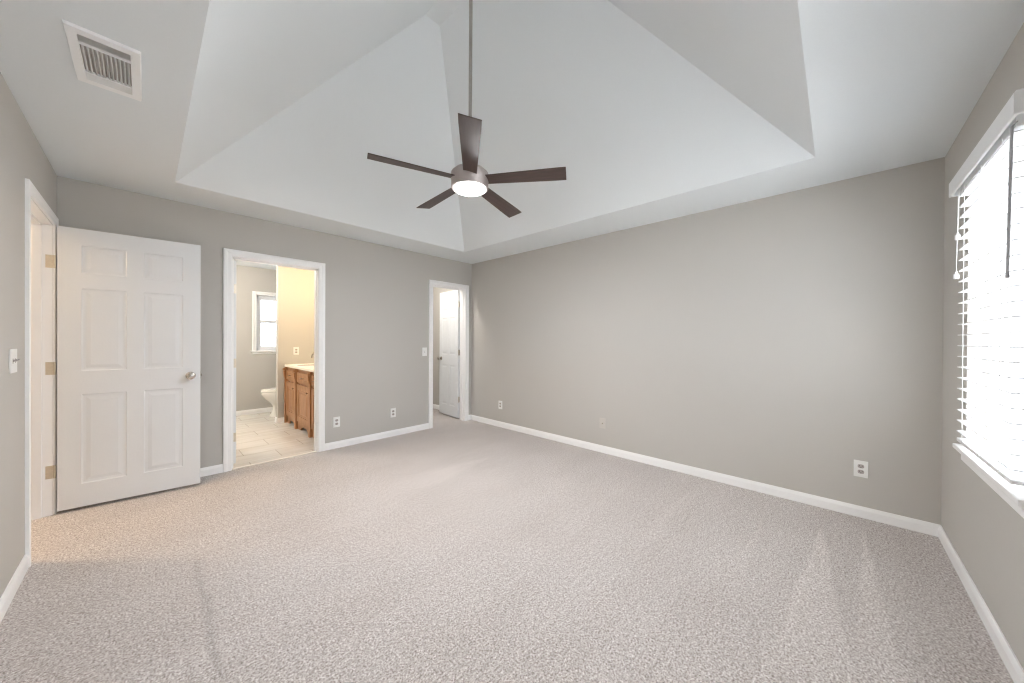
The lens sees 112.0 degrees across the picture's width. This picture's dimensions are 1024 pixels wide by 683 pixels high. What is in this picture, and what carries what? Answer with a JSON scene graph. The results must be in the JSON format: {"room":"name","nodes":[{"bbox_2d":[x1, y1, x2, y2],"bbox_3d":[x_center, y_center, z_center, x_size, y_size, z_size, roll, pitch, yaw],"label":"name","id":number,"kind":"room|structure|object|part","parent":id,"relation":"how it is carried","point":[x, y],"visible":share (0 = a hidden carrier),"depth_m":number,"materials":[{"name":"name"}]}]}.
{"room":"empty bedroom","nodes":[
{"label":"empty bedroom","id":0,"kind":"room"},
{"bbox_2d":[0,72,56,597],"bbox_3d":[-1.643,-0.041,0.852,4.795,2.560,0.120,1,0,43],"label":"wall","id":1,"kind":"structure","parent":0,"point":[22,156],"depth_m":1.69,"materials":[{"name":"paint"}]},
{"bbox_2d":[0,554,28,622],"bbox_3d":[-1.643,1.200,0.942,4.662,0.078,0.013,1,0,43],"label":"baseboard","id":2,"kind":"structure","parent":1,"relation":"attached to","point":[13,585],"depth_m":1.67,"materials":[{"name":"white paint"}]},
{"bbox_2d":[9,349,19,373],"bbox_3d":[-2.435,0.095,1.692,0.119,0.117,0.019,1,0,43],"label":"light switch","id":3,"kind":"object","parent":1,"relation":"attached to","point":[13,359],"visible":1,"depth_m":1.67,"materials":[{"name":"white plastic"}]},
{"bbox_2d":[25,178,58,566],"bbox_3d":[-2.999,0.171,2.127,0.895,2.110,0.156,1,0,43],"label":"door frame","id":4,"kind":"structure","parent":1,"relation":"attached to","point":[40,232],"depth_m":2.38,"materials":[{"name":"white paint"}]},
{"bbox_2d":[45,226,201,511],"bbox_3d":[-2.955,0.193,2.681,0.811,2.018,0.175,0,0,-42],"label":"door","id":5,"kind":"structure","parent":1,"relation":"in","point":[129,374],"depth_m":2.64,"materials":[{"name":"white paint"}]},
{"bbox_3d":[-2.703,0.285,2.905,0.064,0.064,0.175,0,0,-42],"label":"knob","id":6,"kind":"part","parent":5,"relation":"part of","materials":[{"name":"silver metal"}]},
{"bbox_2d":[236,265,275,410],"bbox_3d":[-4.637,-0.077,5.473,0.120,2.560,2.640,1,0,43],"label":"wall","id":7,"kind":"structure","parent":0,"point":[254,372],"depth_m":5.71,"materials":[{"name":"paint"}]},
{"bbox_2d":[236,407,271,415],"bbox_3d":[-4.596,1.165,5.432,0.013,0.078,2.400,1,0,43],"label":"baseboard","id":8,"kind":"structure","parent":7,"relation":"attached to","point":[268,409],"depth_m":5.74,"materials":[{"name":"white paint"}]},
{"bbox_2d":[250,291,275,353],"bbox_3d":[-4.107,-0.313,6.004,0.160,1.052,0.730,1,0,43],"label":"window","id":9,"kind":"structure","parent":7,"relation":"in","point":[257,348],"depth_m":5.84,"materials":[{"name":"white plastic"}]},
{"bbox_3d":[-4.077,0.163,5.976,0.070,0.022,0.730,1,0,43],"label":"sill","id":10,"kind":"part","parent":9,"relation":"part of","materials":[{"name":"white paint"}]},
{"bbox_3d":[-4.156,-0.530,6.051,0.022,0.433,0.500,1,0,43],"label":"sash","id":11,"kind":"part","parent":9,"relation":"part of","materials":[{"name":"white plastic"}]},
{"bbox_3d":[-4.141,-0.125,6.036,0.022,0.488,0.500,1,0,43],"label":"sash","id":12,"kind":"part","parent":9,"relation":"part of","materials":[{"name":"glass"}]},
{"bbox_2d":[57,176,471,467],"bbox_3d":[-1.996,-0.056,4.063,0.120,2.560,4.314,1,0,43],"label":"wall","id":13,"kind":"structure","parent":0,"point":[377,295],"depth_m":3.96,"materials":[{"name":"paint"}]},
{"bbox_2d":[233,260,236,463],"bbox_3d":[-3.001,0.189,3.640,0.760,2.018,0.175,1,0,43],"label":"door","id":14,"kind":"structure","parent":13,"relation":"in","point":[235,261],"depth_m":3.39,"materials":[{"name":"white paint"}]},
{"bbox_2d":[223,248,324,472],"bbox_3d":[-2.445,0.176,3.588,0.156,2.095,0.880,1,0,43],"label":"door frame","id":15,"kind":"structure","parent":13,"relation":"attached to","point":[229,255],"depth_m":3.31,"materials":[{"name":"white paint"}]},
{"bbox_2d":[200,415,470,476],"bbox_3d":[-1.995,1.185,3.979,0.013,0.078,3.954,1,0,43],"label":"baseboard","id":16,"kind":"structure","parent":13,"relation":"attached to","point":[211,470],"depth_m":4.14,"materials":[{"name":"white paint"}]},
{"bbox_2d":[333,416,339,427],"bbox_3d":[-2.013,0.924,3.961,0.008,0.117,0.073,1,0,43],"label":"wall outlet","id":17,"kind":"object","parent":13,"relation":"attached to","point":[336,420],"visible":1,"depth_m":3.96,"materials":[{"name":"white plastic"}]},
{"bbox_2d":[390,408,395,417],"bbox_3d":[-1.538,0.922,4.466,0.008,0.117,0.073,1,0,43],"label":"wall outlet","id":18,"kind":"object","parent":13,"relation":"attached to","point":[392,410],"visible":1,"depth_m":4.46,"materials":[{"name":"white plastic"}]},
{"bbox_2d":[422,347,426,355],"bbox_3d":[-1.211,0.142,4.798,0.019,0.117,0.073,1,0,43],"label":"light switch","id":19,"kind":"object","parent":13,"relation":"attached to","point":[424,350],"visible":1,"depth_m":4.80,"materials":[{"name":"white plastic"}]},
{"bbox_2d":[437,290,459,417],"bbox_3d":[-1.013,0.192,5.626,0.175,2.018,0.629,0,0,-41],"label":"door","id":20,"kind":"structure","parent":13,"relation":"in","point":[449,359],"depth_m":5.60,"materials":[{"name":"white paint"}]},
{"bbox_2d":[428,280,468,428],"bbox_3d":[-0.970,0.178,5.156,0.156,2.095,0.715,1,0,43],"label":"door frame","id":21,"kind":"structure","parent":13,"relation":"attached to","point":[464,289],"depth_m":5.33,"materials":[{"name":"white paint"}]},
{"bbox_2d":[276,266,313,417],"bbox_3d":[-3.284,-0.009,5.394,0.120,2.440,0.660,1,0,43],"label":"wall","id":22,"kind":"structure","parent":0,"point":[294,286],"depth_m":5.24,"materials":[{"name":"paint"}]},
{"bbox_2d":[275,417,283,422],"bbox_3d":[-3.486,1.172,5.182,0.133,0.078,0.103,1,0,43],"label":"baseboard","id":23,"kind":"structure","parent":22,"relation":"attached to","point":[277,420],"depth_m":5.14,"materials":[{"name":"white paint"}]},
{"bbox_2d":[293,347,298,354],"bbox_3d":[-3.303,0.145,5.282,0.008,0.117,0.073,1,0,43],"label":"wall outlet","id":24,"kind":"object","parent":22,"relation":"attached to","point":[295,349],"visible":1,"depth_m":5.28,"materials":[{"name":"white plastic"}]},
{"bbox_2d":[433,287,452,404],"bbox_3d":[-1.203,-0.060,6.182,1.630,2.560,0.140,1,0,43],"label":"wall","id":25,"kind":"structure","parent":0,"point":[436,291],"depth_m":6.24,"materials":[{"name":"paint"}]},
{"bbox_2d":[0,408,1013,682],"bbox_3d":[-1.841,1.280,2.799,7.735,0.100,5.740,1,0,43],"label":"floor","id":26,"kind":"structure","parent":0,"point":[470,551],"depth_m":1.80,"materials":[{"name":"carpet"}]},
{"bbox_2d":[260,387,275,416],"bbox_3d":[-3.705,0.823,5.714,0.460,0.767,0.757,1,0,43],"label":"toilet","id":27,"kind":"object","parent":26,"relation":"on","point":[269,394],"visible":0.22,"depth_m":5.46,"materials":[{"name":"ceramic"}]},
{"bbox_3d":[-3.756,0.768,5.659,0.372,0.021,0.584,1,0,43],"label":"seat lid","id":28,"kind":"part","parent":27,"relation":"part of","materials":[{"name":"ceramic"}]},
{"bbox_2d":[232,451,316,469],"bbox_3d":[-2.419,1.220,3.563,0.035,0.008,0.730,1,0,43],"label":"threshold","id":29,"kind":"object","parent":26,"relation":"on","point":[312,451],"visible":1,"depth_m":3.52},
{"bbox_2d":[283,367,313,437],"bbox_3d":[-2.661,0.799,4.843,1.547,0.835,0.600,1,0,43],"label":"vanity cabinet","id":30,"kind":"object","parent":26,"relation":"on","point":[298,384],"visible":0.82,"depth_m":4.72,"materials":[{"name":"brown wood"}]},
{"bbox_3d":[-3.197,0.491,4.998,0.440,0.135,0.016,1,0,43],"label":"drawer","id":31,"kind":"part","parent":30,"relation":"part of","materials":[{"name":"brown wood"}]},
{"bbox_3d":[-3.199,0.843,4.999,0.440,0.510,0.018,1,0,43],"label":"door","id":32,"kind":"part","parent":30,"relation":"part of","materials":[{"name":"brown wood"}]},
{"bbox_2d":[285,363,313,371],"bbox_3d":[-2.646,0.364,4.847,1.557,0.034,0.574,1,0,43],"label":"countertop","id":33,"kind":"structure","parent":30,"relation":"on","point":[309,367],"depth_m":4.81,"materials":[{"name":"stone"}]},
{"bbox_3d":[-2.783,0.495,4.610,0.525,0.135,0.016,1,0,43],"label":"drawer","id":34,"kind":"part","parent":30,"relation":"part of","materials":[{"name":"brown wood"}]},
{"bbox_3d":[-2.786,0.847,4.610,0.525,0.510,0.018,1,0,43],"label":"door","id":35,"kind":"part","parent":30,"relation":"part of","materials":[{"name":"brown wood"}]},
{"bbox_3d":[-2.423,0.851,4.269,0.302,0.510,0.018,1,0,43],"label":"door","id":36,"kind":"part","parent":30,"relation":"part of","materials":[{"name":"brown wood"}]},
{"bbox_2d":[0,0,1023,269],"bbox_3d":[-1.289,-1.899,3.318,7.685,1.380,4.194,1,0,43],"label":"ceiling","id":37,"kind":"structure","parent":0,"point":[653,111],"depth_m":2.36,"materials":[{"name":"paint"}]},
{"bbox_2d":[62,19,141,100],"bbox_3d":[-1.762,-1.198,1.504,0.422,0.012,0.202,1,0,43],"label":"ceiling vent","id":38,"kind":"object","parent":37,"relation":"in","point":[100,61],"visible":1,"depth_m":1.48,"materials":[{"name":"white metal"}]},
{"bbox_2d":[367,0,565,217],"bbox_3d":[-0.310,-1.795,2.458,1.269,1.479,1.305,1,0,43],"label":"ceiling fan","id":39,"kind":"object","parent":37,"relation":"hanging from","point":[468,178],"visible":1,"depth_m":2.33,"materials":[{"name":"brown wood"}]},
{"bbox_3d":[-0.648,-1.145,2.262,0.553,0.031,0.122,2,-1,-25],"label":"blade","id":40,"kind":"part","parent":39,"relation":"part of","materials":[{"name":"brown wood"}]},
{"bbox_3d":[-0.563,-1.129,2.714,0.122,0.031,0.553,0,0,-43],"label":"blade","id":41,"kind":"part","parent":39,"relation":"part of","materials":[{"name":"brown wood"}]},
{"bbox_2d":[454,182,485,195],"bbox_3d":[-0.296,-1.067,2.427,0.220,0.025,0.220,1,0,43],"label":"diffuser","id":42,"kind":"object","parent":39,"relation":"attached to","point":[462,188],"depth_m":2.39,"materials":[{"name":"white glass"}]},
{"bbox_3d":[-0.249,-1.142,2.040,0.122,0.031,0.553,0,-2,-7],"label":"blade","id":43,"kind":"part","parent":39,"relation":"part of","materials":[{"name":"brown wood"}]},
{"bbox_3d":[-0.105,-1.116,2.771,0.122,0.031,0.553,0,-2,29],"label":"blade","id":44,"kind":"part","parent":39,"relation":"part of","materials":[{"name":"brown wood"}]},
{"bbox_3d":[0.089,-1.124,2.351,0.553,0.031,0.122,1,0,11],"label":"blade","id":45,"kind":"part","parent":39,"relation":"part of","materials":[{"name":"brown wood"}]},
{"bbox_2d":[471,157,944,524],"bbox_3d":[1.149,-0.038,3.819,4.795,2.560,0.120,1,0,43],"label":"wall","id":46,"kind":"structure","parent":0,"point":[788,340],"depth_m":2.90,"materials":[{"name":"paint"}]},
{"bbox_2d":[498,401,501,408],"bbox_3d":[-0.168,0.912,4.969,0.073,0.117,0.008,1,0,43],"label":"wall outlet","id":47,"kind":"object","parent":46,"relation":"attached to","point":[500,402],"visible":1,"depth_m":4.96,"materials":[{"name":"white plastic"}]},
{"bbox_2d":[599,418,604,428],"bbox_3d":[1.009,0.914,3.859,0.070,0.114,0.012,1,0,43],"label":"wall plate","id":48,"kind":"object","parent":46,"relation":"attached to","point":[602,420],"visible":1,"depth_m":3.86,"materials":[{"name":"white plastic"}]},
{"bbox_2d":[471,415,940,536],"bbox_3d":[1.057,1.203,3.812,4.662,0.078,0.013,1,0,43],"label":"baseboard","id":49,"kind":"structure","parent":46,"relation":"attached to","point":[929,528],"depth_m":2.91,"materials":[{"name":"white paint"}]},
{"bbox_2d":[854,460,867,477],"bbox_3d":[2.492,0.910,2.465,0.073,0.117,0.008,1,0,43],"label":"wall outlet","id":50,"kind":"object","parent":46,"relation":"attached to","point":[860,467],"visible":1,"depth_m":2.46,"materials":[{"name":"white plastic"}]},
{"bbox_2d":[941,23,1023,668],"bbox_3d":[1.455,-0.023,0.734,0.120,2.560,3.954,1,0,43],"label":"wall","id":51,"kind":"structure","parent":0,"point":[986,533],"depth_m":1.77,"materials":[{"name":"paint"}]},
{"bbox_2d":[938,526,1023,682],"bbox_3d":[1.400,1.217,0.784,0.013,0.078,3.928,1,0,43],"label":"baseboard","id":52,"kind":"structure","parent":51,"relation":"attached to","point":[1005,651],"depth_m":1.52,"materials":[{"name":"white paint"}]},
{"bbox_2d":[952,159,1023,517],"bbox_3d":[2.133,-0.104,1.479,0.156,1.458,0.930,1,0,43],"label":"window","id":53,"kind":"structure","parent":51,"relation":"in","point":[1013,495],"depth_m":1.69,"materials":[{"name":"white plastic"}]},
{"bbox_2d":[949,88,1023,486],"bbox_3d":[2.089,-0.175,1.519,0.076,1.391,0.952,1,0,43],"label":"window blind","id":54,"kind":"object","parent":53,"relation":"attached to","point":[992,180],"visible":1,"depth_m":1.43,"materials":[{"name":"white plastic"}]},
{"bbox_3d":[2.328,-0.568,1.804,0.008,0.450,0.002,1,0,43],"label":"lift cord","id":55,"kind":"part","parent":54,"relation":"part of","materials":[{"name":"white fabric"}]},
{"bbox_3d":[2.313,-0.668,1.787,0.008,0.250,0.002,1,0,43],"label":"lift cord","id":56,"kind":"part","parent":54,"relation":"part of","materials":[{"name":"white fabric"}]},
{"bbox_3d":[2.261,-0.135,1.729,0.002,1.295,0.002,1,0,43],"label":"ladder cord","id":57,"kind":"part","parent":54,"relation":"part of","materials":[{"name":"white fabric"}]},
{"bbox_3d":[2.076,-0.136,1.533,0.002,1.295,0.002,1,0,43],"label":"ladder cord","id":58,"kind":"part","parent":54,"relation":"part of","materials":[{"name":"white fabric"}]},
{"bbox_3d":[2.301,-0.135,1.692,0.002,1.295,0.002,1,0,43],"label":"ladder cord","id":59,"kind":"part","parent":54,"relation":"part of","materials":[{"name":"white fabric"}]},
{"bbox_3d":[2.092,0.511,1.516,0.052,0.018,0.770,1,0,43],"label":"rail","id":60,"kind":"part","parent":54,"relation":"part of","materials":[{"name":"white plastic"}]},
{"bbox_3d":[1.891,-0.136,1.336,0.002,1.295,0.002,1,0,43],"label":"ladder cord","id":61,"kind":"part","parent":54,"relation":"part of","materials":[{"name":"white fabric"}]},
{"bbox_3d":[1.931,-0.136,1.298,0.002,1.295,0.002,1,0,43],"label":"ladder cord","id":62,"kind":"part","parent":54,"relation":"part of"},
{"bbox_3d":[2.107,0.561,1.502,0.096,0.023,0.930,1,0,43],"label":"sill","id":63,"kind":"part","parent":53,"relation":"part of","materials":[{"name":"white paint"}]},
{"bbox_3d":[2.163,0.176,1.451,0.022,0.693,0.740,1,0,43],"label":"sash","id":64,"kind":"part","parent":53,"relation":"part of","materials":[{"name":"white plastic"}]},
{"bbox_3d":[2.183,-0.456,1.432,0.022,0.683,0.740,1,0,43],"label":"sash","id":65,"kind":"part","parent":53,"relation":"part of","materials":[{"name":"white plastic"}]},
{"label":"outside","id":66,"kind":"structure","parent":0,"visible":0},
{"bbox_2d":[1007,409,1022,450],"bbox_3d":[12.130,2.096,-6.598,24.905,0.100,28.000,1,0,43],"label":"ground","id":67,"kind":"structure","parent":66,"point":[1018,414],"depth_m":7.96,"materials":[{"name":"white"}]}
]}

